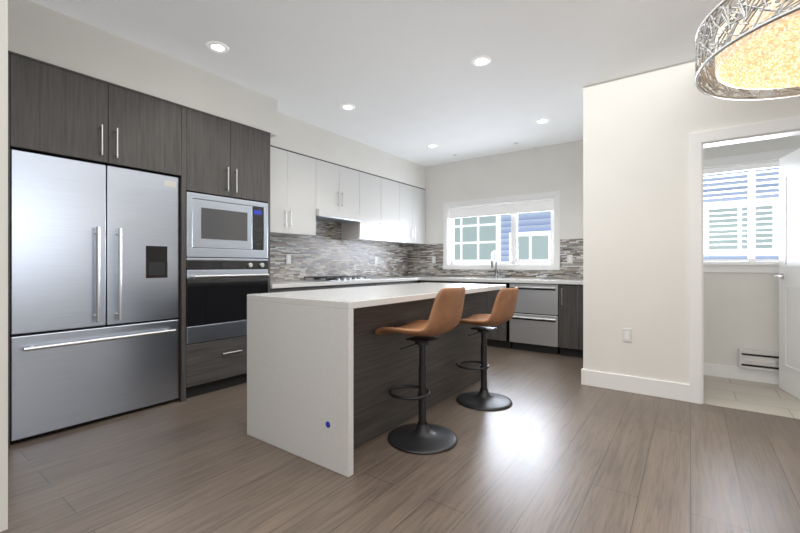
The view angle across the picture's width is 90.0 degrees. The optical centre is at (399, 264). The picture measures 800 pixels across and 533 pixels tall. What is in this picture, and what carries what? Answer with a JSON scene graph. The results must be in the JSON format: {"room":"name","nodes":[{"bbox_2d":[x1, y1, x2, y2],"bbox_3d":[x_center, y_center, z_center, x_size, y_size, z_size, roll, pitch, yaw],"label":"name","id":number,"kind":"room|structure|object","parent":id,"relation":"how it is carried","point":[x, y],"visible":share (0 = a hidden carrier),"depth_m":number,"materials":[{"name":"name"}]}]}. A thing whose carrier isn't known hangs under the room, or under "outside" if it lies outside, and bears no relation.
{"room":"kitchen","nodes":[
{"label":"kitchen","id":0,"kind":"room"},
{"bbox_2d":[0,0,7,531],"bbox_3d":[-2.677,-0.270,0.331,0.120,2.740,3.388,0,0,36],"label":"wall","id":1,"kind":"structure","parent":0,"point":[3,3],"depth_m":1.65,"materials":[{"name":"paint"}]},
{"bbox_2d":[29,0,741,166],"bbox_3d":[0.456,-1.690,1.418,7.170,0.100,9.070,0,0,36],"label":"ceiling","id":2,"kind":"structure","parent":0,"point":[406,69],"depth_m":3.06,"materials":[{"name":"paint"}]},
{"bbox_2d":[8,0,277,137],"bbox_3d":[-2.037,-1.462,3.356,0.600,0.356,1.965,0,0,36],"label":"bulkhead","id":3,"kind":"object","parent":2,"relation":"attached to","point":[36,31],"visible":0.6,"depth_m":2.91,"materials":[{"name":"paint"}]},
{"bbox_2d":[206,41,228,52],"bbox_3d":[-1.372,-1.636,3.011,0.160,0.008,0.160,0,0,36],"label":"recessed light","id":4,"kind":"object","parent":2,"relation":"in","point":[222,48],"visible":1,"depth_m":3.00,"materials":[{"name":"white"}]},
{"bbox_2d":[270,112,424,188],"bbox_3d":[-0.641,-1.451,5.502,0.335,0.378,3.150,0,0,36],"label":"bulkhead","id":5,"kind":"object","parent":2,"relation":"attached to","point":[295,135],"visible":0.5,"depth_m":5.09,"materials":[{"name":"paint"}]},
{"bbox_2d":[340,104,354,109],"bbox_3d":[-0.543,-1.636,4.152,0.160,0.008,0.160,0,0,36],"label":"recessed light","id":6,"kind":"object","parent":2,"relation":"in","point":[343,106],"visible":1,"depth_m":4.15,"materials":[{"name":"white plastic"}]},
{"bbox_2d":[427,144,437,147],"bbox_3d":[0.444,-1.636,5.511,0.160,0.008,0.160,0,0,36],"label":"recessed light","id":7,"kind":"object","parent":2,"relation":"in","point":[429,145],"visible":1,"depth_m":5.51,"materials":[{"name":"white"}]},
{"bbox_2d":[471,55,490,65],"bbox_3d":[0.651,-1.636,3.210,0.160,0.008,0.160,0,0,36],"label":"recessed light","id":8,"kind":"object","parent":2,"relation":"in","point":[480,60],"visible":1,"depth_m":3.20,"materials":[{"name":"white"}]},
{"bbox_2d":[536,118,549,123],"bbox_3d":[1.627,-1.636,4.553,0.160,0.008,0.160,0,0,36],"label":"recessed light","id":9,"kind":"object","parent":2,"relation":"in","point":[539,121],"visible":1,"depth_m":4.54,"materials":[{"name":"white"}]},
{"bbox_2d":[695,0,799,99],"bbox_3d":[1.767,-1.241,1.547,1.008,0.794,1.008,0,0,36],"label":"chandelier","id":10,"kind":"object","parent":2,"relation":"hanging from","point":[757,44],"visible":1,"depth_m":1.77,"materials":[{"name":"silver metal"}]},
{"bbox_2d":[0,346,799,532],"bbox_3d":[0.456,1.150,1.418,7.170,0.100,9.070,0,0,36],"label":"floor","id":11,"kind":"structure","parent":0,"point":[567,455],"depth_m":2.13,"materials":[{"name":"brown wood"}]},
{"bbox_2d":[10,149,178,440],"bbox_3d":[-2.271,0.198,2.966,0.628,1.805,0.984,0,0,36],"label":"fridge","id":12,"kind":"object","parent":11,"relation":"on","point":[94,247],"visible":0.9,"depth_m":2.72,"materials":[{"name":"silver metal"}]},
{"bbox_2d":[8,50,270,448],"bbox_3d":[-2.040,-0.090,3.299,0.651,2.380,1.860,0,0,36],"label":"tall cabinet","id":13,"kind":"object","parent":11,"relation":"on","point":[53,110],"visible":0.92,"depth_m":3.07,"materials":[{"name":"brown wood"}]},
{"bbox_2d":[186,258,268,343],"bbox_3d":[-1.714,0.292,3.702,0.664,0.700,0.767,0,0,36],"label":"wall oven","id":14,"kind":"object","parent":13,"relation":"in","point":[217,289],"visible":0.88,"depth_m":3.46,"materials":[{"name":"black"}]},
{"bbox_2d":[186,192,267,257],"bbox_3d":[-1.741,-0.329,3.721,0.599,0.528,0.767,0,0,36],"label":"microwave","id":15,"kind":"object","parent":14,"relation":"on","point":[216,226],"visible":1,"depth_m":3.50,"materials":[{"name":"silver metal"}]},
{"bbox_2d":[270,281,416,292],"bbox_3d":[-0.731,0.666,5.101,0.651,0.868,2.586,0,0,36],"label":"base cabinet","id":16,"kind":"object","parent":11,"relation":"on","point":[398,282],"visible":0.16,"depth_m":4.60,"materials":[{"name":"black"}]},
{"bbox_2d":[270,276,582,288],"bbox_3d":[0.457,0.209,4.638,3.102,0.041,3.234,0,0,36],"label":"countertop","id":17,"kind":"structure","parent":16,"relation":"on","point":[294,283],"depth_m":5.10,"materials":[{"name":"white stone"}]},
{"bbox_2d":[304,276,367,280],"bbox_3d":[-0.793,0.167,5.051,0.500,0.043,0.740,0,0,36],"label":"cooktop","id":18,"kind":"object","parent":17,"relation":"in","point":[315,278],"visible":0.98,"depth_m":4.93,"materials":[{"name":"silver metal"}]},
{"bbox_2d":[491,251,499,277],"bbox_3d":[1.382,-0.006,5.783,0.094,0.388,0.195,0,0,36],"label":"faucet","id":19,"kind":"object","parent":17,"relation":"on","point":[493,252],"visible":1,"depth_m":5.83,"materials":[{"name":"silver metal"}]},
{"bbox_2d":[247,282,505,476],"bbox_3d":[0.011,0.645,3.214,0.900,0.910,2.186,0,0,36],"label":"kitchen island","id":20,"kind":"object","parent":11,"relation":"on","point":[320,377],"visible":0.92,"depth_m":2.46,"materials":[{"name":"white stone"}]},
{"bbox_2d":[375,286,465,453],"bbox_3d":[0.151,0.616,2.530,0.501,0.968,0.444,0,0,36],"label":"bar stool","id":21,"kind":"object","parent":11,"relation":"on","point":[421,437],"visible":1,"depth_m":2.46,"materials":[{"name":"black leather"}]},
{"bbox_2d":[416,280,512,348],"bbox_3d":[0.768,0.666,6.013,2.005,0.868,0.644,0,0,36],"label":"base cabinet","id":22,"kind":"object","parent":11,"relation":"on","point":[499,337],"visible":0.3,"depth_m":5.32,"materials":[{"name":"black"}]},
{"bbox_2d":[456,287,518,410],"bbox_3d":[0.681,0.638,3.226,0.512,0.924,0.444,0,0,36],"label":"bar stool","id":23,"kind":"object","parent":11,"relation":"on","point":[503,310],"visible":0.91,"depth_m":3.13,"materials":[{"name":"black"}]},
{"bbox_2d":[510,283,559,354],"bbox_3d":[1.829,0.669,5.240,0.602,0.862,0.632,0,0,36],"label":"dishwasher","id":24,"kind":"object","parent":11,"relation":"on","point":[534,324],"visible":0.84,"depth_m":4.99,"materials":[{"name":"silver metal"}]},
{"bbox_2d":[559,284,582,357],"bbox_3d":[2.276,0.666,4.917,0.485,0.868,0.644,0,0,36],"label":"base cabinet","id":25,"kind":"object","parent":11,"relation":"on","point":[570,295],"visible":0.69,"depth_m":4.75,"materials":[{"name":"black wood"}]},
{"bbox_2d":[270,220,582,280],"bbox_3d":[0.462,-0.239,4.652,3.120,0.852,3.230,0,0,36],"label":"wall","id":26,"kind":"structure","parent":0,"point":[324,253],"depth_m":5.49,"materials":[{"name":"grey tile"}]},
{"bbox_2d":[286,254,290,263],"bbox_3d":[-1.336,-0.070,4.803,0.008,0.114,0.070,0,0,36],"label":"wall outlet","id":27,"kind":"object","parent":26,"relation":"attached to","point":[288,256],"visible":1,"depth_m":4.79,"materials":[{"name":"white plastic"}]},
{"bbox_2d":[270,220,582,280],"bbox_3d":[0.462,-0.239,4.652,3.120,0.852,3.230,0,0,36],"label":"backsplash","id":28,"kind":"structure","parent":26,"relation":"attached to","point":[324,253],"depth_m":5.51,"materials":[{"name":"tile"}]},
{"bbox_2d":[425,140,582,278],"bbox_3d":[1.456,-0.270,6.019,3.120,2.740,0.150,0,0,36],"label":"wall","id":29,"kind":"structure","parent":0,"point":[557,167],"depth_m":5.79,"materials":[{"name":"paint"}]},
{"bbox_2d":[443,191,559,269],"bbox_3d":[1.465,-0.465,5.981,1.800,1.070,0.160,0,0,36],"label":"kitchen window","id":30,"kind":"structure","parent":29,"relation":"in","point":[546,201],"depth_m":5.87,"materials":[{"name":"white"}]},
{"bbox_2d":[567,255,572,262],"bbox_3d":[2.260,-0.080,5.322,0.070,0.114,0.008,0,0,36],"label":"wall outlet","id":31,"kind":"object","parent":29,"relation":"attached to","point":[569,257],"visible":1,"depth_m":5.32,"materials":[{"name":"white plastic"}]},
{"bbox_2d":[583,60,701,383],"bbox_3d":[2.620,-0.270,4.227,0.870,2.740,1.980,0,0,36],"label":"wall block","id":32,"kind":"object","parent":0,"point":[637,128],"depth_m":3.42,"materials":[{"name":"white paint"}]},
{"bbox_2d":[622,328,631,341],"bbox_3d":[1.970,0.610,3.471,0.070,0.114,0.008,0,0,36],"label":"wall outlet","id":33,"kind":"object","parent":32,"relation":"attached to","point":[626,333],"visible":1,"depth_m":3.47,"materials":[{"name":"white plastic"}]},
{"bbox_2d":[690,116,799,403],"bbox_3d":[2.744,0.024,2.977,0.950,2.152,0.138,0,0,36],"label":"door frame","id":34,"kind":"structure","parent":32,"relation":"attached to","point":[786,127],"depth_m":3.17,"materials":[{"name":"white wood"}]},
{"bbox_2d":[702,57,799,130],"bbox_3d":[3.611,-0.270,2.358,2.930,2.740,0.120,0,0,36],"label":"wall","id":35,"kind":"structure","parent":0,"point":[717,113],"depth_m":3.02,"materials":[{"name":"white paint"}]},
{"bbox_2d":[703,135,799,366],"bbox_3d":[3.518,-0.270,3.167,2.170,2.740,1.080,0,0,36],"label":"wall","id":36,"kind":"structure","parent":0,"point":[741,310],"depth_m":3.84,"materials":[{"name":"paint"}]},
{"bbox_2d":[581,363,778,401],"bbox_3d":[3.522,1.030,2.988,3.815,0.140,1.065,0,0,36],"label":"baseboard","id":37,"kind":"structure","parent":36,"relation":"attached to","point":[645,386],"depth_m":3.54,"materials":[{"name":"white wood"}]},
{"bbox_2d":[703,148,798,272],"bbox_3d":[3.366,-0.487,3.816,1.100,1.125,0.188,0,0,36],"label":"window","id":38,"kind":"structure","parent":36,"relation":"in","point":[750,163],"depth_m":3.85,"materials":[{"name":"white"}]},
{"bbox_2d":[738,348,778,371],"bbox_3d":[3.606,0.887,3.542,0.930,0.175,0.068,0,0,36],"label":"baseboard heater","id":39,"kind":"object","parent":36,"relation":"attached to","point":[747,358],"visible":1,"depth_m":3.71,"materials":[{"name":"white metal"}]},
{"bbox_2d":[774,148,799,399],"bbox_3d":[3.214,0.073,3.198,0.152,2.037,0.790,0,0,27],"label":"open door","id":40,"kind":"structure","parent":36,"relation":"in","point":[789,164],"depth_m":3.37,"materials":[{"name":"white"}]},
{"bbox_2d":[703,375,799,418],"bbox_3d":[3.392,1.123,3.095,2.050,0.054,1.045,0,0,36],"label":"floor","id":41,"kind":"structure","parent":0,"point":[759,397],"depth_m":3.31,"materials":[{"name":"beige tile"}]},
{"bbox_3d":[-2.357,-0.270,3.536,0.130,2.740,8.950,0,0,36],"label":"wall","id":42,"kind":"structure","parent":0,"visible":0},
{"bbox_2d":[270,145,425,244],"bbox_3d":[-0.642,-0.802,5.441,0.395,0.915,3.241,0,0,36],"label":"upper cabinet","id":43,"kind":"object","parent":42,"relation":"attached to","point":[304,189],"visible":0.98,"depth_m":5.07,"materials":[{"name":"white lacquered wood"},{"name":"brushed nickel"}]},
{"label":"outside","id":44,"kind":"structure","parent":0,"visible":0},
{"bbox_2d":[454,167,778,261],"bbox_3d":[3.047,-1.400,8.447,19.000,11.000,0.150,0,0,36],"label":"window panes","id":45,"kind":"structure","parent":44,"point":[475,238],"depth_m":8.37,"materials":[{"name":"clear glass"}]}
]}

